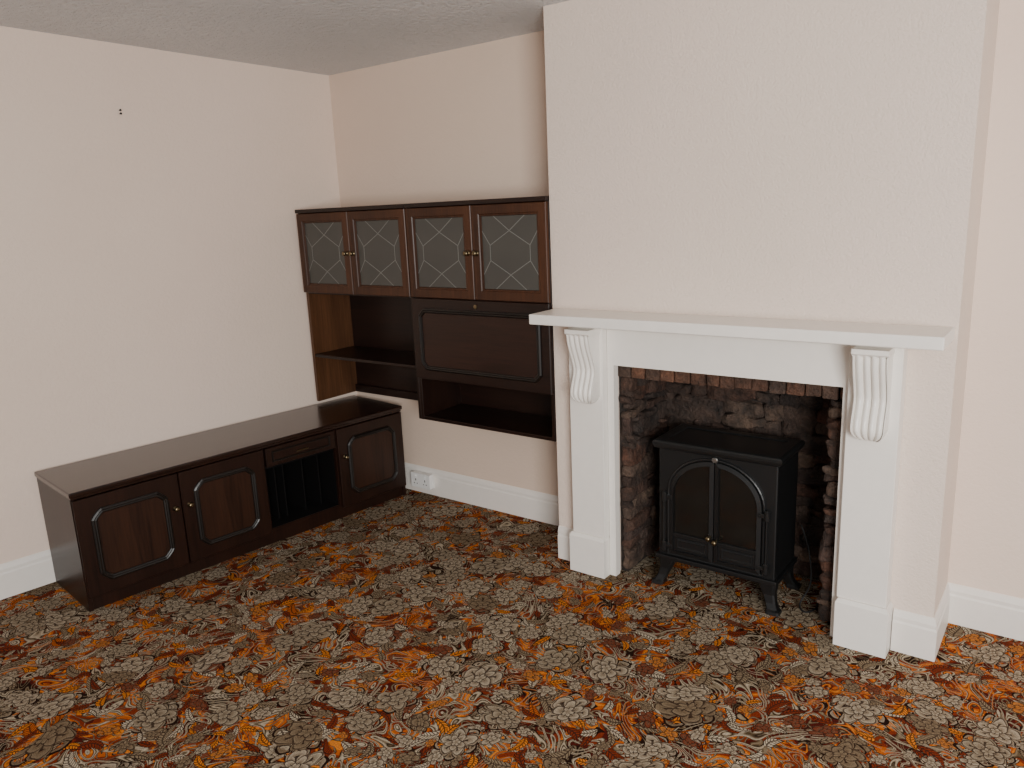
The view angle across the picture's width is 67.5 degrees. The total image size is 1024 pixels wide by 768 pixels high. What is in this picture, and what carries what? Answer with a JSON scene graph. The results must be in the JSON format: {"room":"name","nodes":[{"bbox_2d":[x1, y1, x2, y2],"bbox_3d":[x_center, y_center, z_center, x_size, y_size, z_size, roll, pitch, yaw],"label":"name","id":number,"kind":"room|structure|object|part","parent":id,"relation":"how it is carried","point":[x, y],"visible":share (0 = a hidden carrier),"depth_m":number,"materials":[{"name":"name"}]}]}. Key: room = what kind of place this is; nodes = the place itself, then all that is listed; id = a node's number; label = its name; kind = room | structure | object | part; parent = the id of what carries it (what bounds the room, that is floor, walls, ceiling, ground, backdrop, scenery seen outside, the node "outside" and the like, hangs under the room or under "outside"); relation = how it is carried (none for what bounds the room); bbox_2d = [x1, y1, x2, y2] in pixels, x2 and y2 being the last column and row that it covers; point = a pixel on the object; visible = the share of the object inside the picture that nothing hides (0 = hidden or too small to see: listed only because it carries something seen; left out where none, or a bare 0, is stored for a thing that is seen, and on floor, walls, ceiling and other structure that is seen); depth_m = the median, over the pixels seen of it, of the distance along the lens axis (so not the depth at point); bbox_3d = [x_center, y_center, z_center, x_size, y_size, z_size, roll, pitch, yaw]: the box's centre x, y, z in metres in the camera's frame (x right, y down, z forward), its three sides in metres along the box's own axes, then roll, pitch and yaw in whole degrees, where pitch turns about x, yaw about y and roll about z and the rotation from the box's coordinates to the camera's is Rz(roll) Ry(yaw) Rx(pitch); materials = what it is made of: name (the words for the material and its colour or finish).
{"room":"living room","nodes":[
{"label":"living room","id":0,"kind":"room"},
{"bbox_2d":[0,26,356,563],"bbox_3d":[-2.648,-0.211,2.936,0.119,2.540,4.735,9,17,42],"label":"wall","id":1,"kind":"structure","parent":0,"point":[152,289],"depth_m":3.69,"materials":[{"name":"beige paint"}]},
{"bbox_2d":[0,549,55,599],"bbox_3d":[-2.551,0.959,3.151,0.016,0.158,4.701,9,17,42],"label":"baseboard","id":2,"kind":"structure","parent":1,"relation":"attached to","point":[36,570],"depth_m":3.49,"materials":[{"name":"paint"}]},
{"bbox_2d":[0,0,568,74],"bbox_3d":[-0.308,-1.138,1.002,6.700,0.240,4.850,7,16,36],"label":"ceiling","id":3,"kind":"structure","parent":0,"point":[324,37],"depth_m":3.27,"materials":[{"name":"white paint"}]},
{"bbox_2d":[329,30,557,495],"bbox_3d":[-0.342,-0.547,4.161,1.827,2.460,0.100,7,16,36],"label":"wall","id":4,"kind":"structure","parent":0,"point":[469,122],"depth_m":3.98,"materials":[{"name":"paint"}]},
{"bbox_2d":[295,204,421,418],"bbox_3d":[-0.748,-0.417,4.210,0.834,1.090,0.359,7,16,36],"label":"upper cabinet","id":5,"kind":"object","parent":4,"relation":"attached to","point":[355,260],"visible":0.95,"depth_m":4.25,"materials":[{"name":"brown wood"}]},
{"bbox_3d":[-1.012,-0.708,4.154,0.412,0.431,0.019,7,16,36],"label":"door","id":6,"kind":"part","parent":5,"relation":"part of","materials":[{"name":"brown wood"}]},
{"bbox_3d":[-1.009,-0.709,4.158,0.316,0.335,0.004,7,16,36],"label":"glass pane","id":7,"kind":"part","parent":5,"relation":"part of","materials":[{"name":"grey glass"}]},
{"bbox_3d":[-1.060,-0.453,4.470,0.018,1.070,0.312,7,16,36],"label":"panel","id":8,"kind":"part","parent":5,"relation":"part of","materials":[{"name":"brown wood"}]},
{"bbox_2d":[315,346,415,368],"bbox_3d":[-0.724,-0.154,4.286,0.798,0.018,0.295,7,16,36],"label":"shelf","id":9,"kind":"object","parent":5,"relation":"attached to","point":[398,356],"depth_m":4.33,"materials":[{"name":"brown wood"}]},
{"bbox_3d":[-0.679,-0.667,3.909,0.412,0.431,0.019,7,16,36],"label":"door","id":10,"kind":"part","parent":5,"relation":"part of","materials":[{"name":"brown wood"}]},
{"bbox_3d":[-0.676,-0.668,3.913,0.316,0.335,0.004,7,16,36],"label":"glass pane","id":11,"kind":"part","parent":5,"relation":"part of","materials":[{"name":"grey glass"}]},
{"bbox_3d":[-0.644,-0.443,4.347,0.798,1.070,0.012,7,16,36],"label":"panel","id":12,"kind":"part","parent":5,"relation":"part of","materials":[{"name":"brown wood"}]},
{"bbox_3d":[-0.631,0.060,4.448,0.798,0.045,0.018,7,16,36],"label":"rail","id":13,"kind":"part","parent":5,"relation":"part of","materials":[{"name":"brown wood"}]},
{"bbox_3d":[-0.406,-0.372,3.990,0.018,1.070,0.312,7,16,36],"label":"panel","id":14,"kind":"part","parent":5,"relation":"part of","materials":[{"name":"brown wood"}]},
{"bbox_2d":[404,196,556,441],"bbox_3d":[-0.079,-0.335,3.718,0.834,1.090,0.359,7,16,36],"label":"upper cabinet","id":15,"kind":"object","parent":4,"relation":"attached to","point":[478,269],"visible":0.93,"depth_m":3.60,"materials":[{"name":"brown wood"}]},
{"bbox_3d":[-0.392,-0.370,3.979,0.018,1.070,0.312,7,16,36],"label":"panel","id":16,"kind":"part","parent":15,"relation":"part of","materials":[{"name":"brown wood"}]},
{"bbox_3d":[-0.343,-0.626,3.662,0.412,0.431,0.019,7,16,36],"label":"door","id":17,"kind":"part","parent":15,"relation":"part of","materials":[{"name":"brown wood"}]},
{"bbox_3d":[-0.340,-0.626,3.666,0.316,0.335,0.004,7,16,36],"label":"glass pane","id":18,"kind":"part","parent":15,"relation":"part of","materials":[{"name":"grey glass"}]},
{"bbox_3d":[-0.211,-0.603,3.537,0.026,0.026,0.028,7,16,36],"label":"knob","id":19,"kind":"part","parent":15,"relation":"part of","materials":[{"name":"gold metal"}]},
{"bbox_3d":[-0.170,-0.598,3.506,0.026,0.026,0.028,7,16,36],"label":"knob","id":20,"kind":"part","parent":15,"relation":"part of","materials":[{"name":"gold metal"}]},
{"bbox_3d":[-0.164,-0.190,3.627,0.690,0.266,0.002,7,16,36],"label":"door panel","id":21,"kind":"part","parent":15,"relation":"part of","materials":[{"name":"brown wood"}]},
{"bbox_3d":[-0.167,-0.189,3.623,0.738,0.314,0.010,7,16,36],"label":"panel moulding","id":22,"kind":"part","parent":15,"relation":"part of","materials":[{"name":"brown wood"}]},
{"bbox_3d":[-0.158,-0.192,3.634,0.828,0.410,0.018,7,16,36],"label":"flap door","id":23,"kind":"part","parent":15,"relation":"part of","materials":[{"name":"brown wood"}]},
{"bbox_3d":[0.025,-0.360,3.855,0.798,1.070,0.012,7,16,36],"label":"panel","id":24,"kind":"part","parent":15,"relation":"part of","materials":[{"name":"brown wood"}]},
{"bbox_3d":[-0.007,-0.586,3.421,0.316,0.335,0.004,7,16,36],"label":"glass pane","id":25,"kind":"part","parent":15,"relation":"part of","materials":[{"name":"grey glass"}]},
{"bbox_3d":[-0.010,-0.585,3.418,0.412,0.431,0.019,7,16,36],"label":"door","id":26,"kind":"part","parent":15,"relation":"part of","materials":[{"name":"brown wood"}]},
{"bbox_3d":[0.262,-0.290,3.498,0.018,1.070,0.312,7,16,36],"label":"panel","id":27,"kind":"part","parent":15,"relation":"part of","materials":[{"name":"brown wood"}]},
{"bbox_2d":[405,462,558,525],"bbox_3d":[-0.260,0.595,4.320,1.657,0.158,0.016,7,16,36],"label":"baseboard","id":28,"kind":"structure","parent":4,"relation":"attached to","point":[526,503],"depth_m":4.20,"materials":[{"name":"paint"}]},
{"bbox_2d":[411,470,433,489],"bbox_3d":[-0.525,0.561,4.477,0.150,0.088,0.042,7,16,36],"label":"wall socket","id":29,"kind":"object","parent":28,"relation":"attached to","point":[424,480],"visible":1,"depth_m":4.46,"materials":[{"name":"white plastic"}]},
{"bbox_2d":[0,488,1023,767],"bbox_3d":[-0.201,1.323,1.560,6.700,0.050,4.850,7,16,36],"label":"floor","id":30,"kind":"structure","parent":0,"point":[415,629],"depth_m":2.75,"materials":[{"name":"carpet"}]},
{"bbox_2d":[34,395,405,611],"bbox_3d":[-1.373,0.526,3.967,0.489,0.542,1.745,9,17,42],"label":"sideboard","id":31,"kind":"object","parent":30,"relation":"on","point":[120,525],"visible":1,"depth_m":3.65,"materials":[{"name":"brown wood"}]},
{"bbox_3d":[-1.663,0.661,3.371,0.018,0.442,0.436,9,17,42],"label":"door","id":32,"kind":"part","parent":31,"relation":"part of","materials":[{"name":"brown wood"}]},
{"bbox_3d":[-1.653,0.663,3.361,0.010,0.330,0.324,9,17,42],"label":"panel moulding","id":33,"kind":"part","parent":31,"relation":"part of","materials":[{"name":"brown wood"}]},
{"bbox_3d":[-1.656,0.662,3.364,0.002,0.282,0.276,9,17,42],"label":"door panel","id":34,"kind":"part","parent":31,"relation":"part of","materials":[{"name":"brown wood"}]},
{"bbox_3d":[-1.521,0.568,3.474,0.028,0.024,0.024,9,17,42],"label":"knob","id":35,"kind":"part","parent":31,"relation":"part of","materials":[{"name":"gold metal"}]},
{"bbox_3d":[-1.476,0.556,3.520,0.028,0.024,0.024,9,17,42],"label":"knob","id":36,"kind":"part","parent":31,"relation":"part of","materials":[{"name":"gold metal"}]},
{"bbox_3d":[-1.367,0.579,3.676,0.018,0.442,0.420,9,17,42],"label":"door","id":37,"kind":"part","parent":31,"relation":"part of","materials":[{"name":"brown wood"}]},
{"bbox_3d":[-1.357,0.581,3.667,0.010,0.330,0.308,9,17,42],"label":"panel moulding","id":38,"kind":"part","parent":31,"relation":"part of","materials":[{"name":"brown wood"}]},
{"bbox_3d":[-1.360,0.580,3.670,0.002,0.282,0.260,9,17,42],"label":"door panel","id":39,"kind":"part","parent":31,"relation":"part of","materials":[{"name":"brown wood"}]},
{"bbox_2d":[265,449,332,469],"bbox_3d":[-1.250,0.360,4.106,0.413,0.014,0.405,9,17,42],"label":"shelf","id":40,"kind":"object","parent":31,"relation":"attached to","point":[331,450],"depth_m":3.98,"materials":[{"name":"brown wood"}]},
{"bbox_3d":[-1.209,0.310,4.053,0.357,0.097,0.401,9,17,42],"label":"drawer","id":41,"kind":"part","parent":31,"relation":"part of","materials":[{"name":"brown wood"}]},
{"bbox_3d":[-1.077,0.331,3.930,0.005,0.059,0.341,9,17,42],"label":"drawer moulding","id":42,"kind":"part","parent":31,"relation":"part of","materials":[{"name":"brown wood"}]},
{"bbox_3d":[-0.780,0.417,4.280,0.018,0.442,0.436,9,17,42],"label":"door","id":43,"kind":"part","parent":31,"relation":"part of","materials":[{"name":"brown wood"}]},
{"bbox_3d":[-0.770,0.418,4.271,0.010,0.330,0.324,9,17,42],"label":"panel moulding","id":44,"kind":"part","parent":31,"relation":"part of","materials":[{"name":"brown wood"}]},
{"bbox_3d":[-0.774,0.418,4.274,0.002,0.282,0.276,9,17,42],"label":"door panel","id":45,"kind":"part","parent":31,"relation":"part of","materials":[{"name":"brown wood"}]},
{"bbox_2d":[651,424,804,616],"bbox_3d":[0.896,0.543,3.208,0.552,0.650,0.331,7,16,36],"label":"stove","id":46,"kind":"object","parent":30,"relation":"on","point":[728,498],"visible":1,"depth_m":3.08,"materials":[{"name":"black metal"}]},
{"bbox_3d":[0.668,0.798,3.326,0.099,0.120,0.099,7,16,36],"label":"leg","id":47,"kind":"part","parent":46,"relation":"part of","materials":[{"name":"black metal"}]},
{"bbox_3d":[0.643,0.576,3.237,0.008,0.265,0.008,1,13,14],"label":"hinge rod","id":48,"kind":"part","parent":46,"relation":"part of","materials":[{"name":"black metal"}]},
{"bbox_3d":[0.746,0.678,3.191,0.130,0.044,0.005,7,16,36],"label":"panel moulding","id":49,"kind":"part","parent":46,"relation":"part of","materials":[{"name":"black metal"}]},
{"bbox_3d":[0.750,0.677,3.197,0.160,0.066,0.009,7,16,36],"label":"panel","id":50,"kind":"part","parent":46,"relation":"part of","materials":[{"name":"black metal"}]},
{"bbox_3d":[0.740,0.514,3.158,0.191,0.434,0.018,7,16,36],"label":"door","id":51,"kind":"part","parent":46,"relation":"part of","materials":[{"name":"black metal"}]},
{"bbox_3d":[0.741,0.475,3.152,0.161,0.324,0.005,7,16,36],"label":"glass pane","id":52,"kind":"part","parent":46,"relation":"part of","materials":[{"name":"black glass"}]},
{"bbox_3d":[0.820,0.522,3.102,0.412,0.454,0.013,7,16,36],"label":"arch moulding","id":53,"kind":"part","parent":46,"relation":"part of","materials":[{"name":"black metal"}]},
{"bbox_3d":[0.883,0.245,3.142,0.536,0.038,0.285,7,16,36],"label":"plate","id":54,"kind":"part","parent":46,"relation":"part of","materials":[{"name":"black metal"}]},
{"bbox_3d":[0.901,0.697,3.077,0.130,0.044,0.005,7,16,36],"label":"panel moulding","id":55,"kind":"part","parent":46,"relation":"part of","materials":[{"name":"black metal"}]},
{"bbox_3d":[0.905,0.697,3.083,0.160,0.066,0.009,7,16,36],"label":"panel","id":56,"kind":"part","parent":46,"relation":"part of","materials":[{"name":"black metal"}]},
{"bbox_3d":[0.897,0.495,3.037,0.161,0.324,0.005,7,16,36],"label":"glass pane","id":57,"kind":"part","parent":46,"relation":"part of","materials":[{"name":"black glass"}]},
{"bbox_3d":[0.896,0.534,3.043,0.191,0.434,0.018,7,16,36],"label":"door","id":58,"kind":"part","parent":46,"relation":"part of","materials":[{"name":"black metal"}]},
{"bbox_3d":[0.990,0.619,2.983,0.008,0.265,0.008,-10,15,-29],"label":"hinge rod","id":59,"kind":"part","parent":46,"relation":"part of","materials":[{"name":"black metal"}]},
{"bbox_3d":[1.031,0.843,3.059,0.099,0.120,0.099,7,16,36],"label":"leg","id":60,"kind":"part","parent":46,"relation":"part of","materials":[{"name":"black metal"}]},
{"bbox_3d":[1.158,0.800,3.224,0.099,0.120,0.099,7,16,36],"label":"leg","id":61,"kind":"part","parent":46,"relation":"part of","materials":[{"name":"black metal"}]},
{"bbox_2d":[799,525,817,612],"bbox_3d":[1.194,0.741,3.069,0.076,0.301,0.182,2,13,19],"label":"power cable","id":62,"kind":"object","parent":30,"relation":"on","point":[806,592],"visible":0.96,"depth_m":3.08,"materials":[{"name":"black rubber"}]},
{"bbox_2d":[543,0,999,646],"bbox_3d":[0.932,-0.353,3.060,1.553,2.460,0.450,7,16,36],"label":"wall","id":63,"kind":"structure","parent":0,"point":[816,160],"depth_m":2.72,"materials":[{"name":"paint"}]},
{"bbox_2d":[558,525,572,560],"bbox_3d":[0.263,0.744,3.559,0.108,0.158,0.016,7,16,36],"label":"baseboard","id":64,"kind":"structure","parent":63,"relation":"attached to","point":[563,532],"depth_m":3.56,"materials":[{"name":"paint"}]},
{"bbox_2d":[618,366,842,399],"bbox_3d":[0.838,-0.030,2.992,0.924,0.083,0.083,7,16,36],"label":"trim","id":65,"kind":"structure","parent":63,"relation":"attached to","point":[776,387],"depth_m":2.94,"materials":[{"name":"brick"}]},
{"bbox_2d":[529,308,954,658],"bbox_3d":[0.767,0.339,2.940,1.521,1.178,0.213,7,16,36],"label":"fireplace surround","id":66,"kind":"object","parent":63,"relation":"attached to","point":[868,360],"visible":1,"depth_m":2.75,"materials":[{"name":"white paint"}]},
{"bbox_2d":[529,308,954,350],"bbox_3d":[0.743,-0.205,2.817,1.521,0.062,0.213,7,16,36],"label":"mantel shelf","id":67,"kind":"object","parent":66,"relation":"attached to","point":[856,336],"depth_m":2.67,"materials":[{"name":"white paint"}]},
{"bbox_2d":[890,608,936,661],"bbox_3d":[1.421,0.886,2.707,0.141,0.158,0.016,7,16,36],"label":"baseboard","id":68,"kind":"structure","parent":63,"relation":"attached to","point":[913,634],"depth_m":2.70,"materials":[{"name":"paint"}]},
{"bbox_2d":[934,582,949,661],"bbox_3d":[1.563,0.861,2.791,0.016,0.158,0.326,7,16,36],"label":"baseboard","id":69,"kind":"structure","parent":63,"relation":"attached to","point":[941,616],"depth_m":2.77,"materials":[{"name":"paint"}]},
{"bbox_2d":[947,0,1023,598],"bbox_3d":[2.724,-0.170,1.907,2.715,2.460,0.100,7,16,36],"label":"wall","id":70,"kind":"structure","parent":0,"point":[987,547],"depth_m":2.67,"materials":[{"name":"beige paint"}]},
{"bbox_2d":[948,582,1023,640],"bbox_3d":[2.738,0.963,2.116,2.715,0.158,0.016,7,16,36],"label":"baseboard","id":71,"kind":"structure","parent":70,"relation":"attached to","point":[999,614],"depth_m":2.83,"materials":[{"name":"paint"}]}
]}

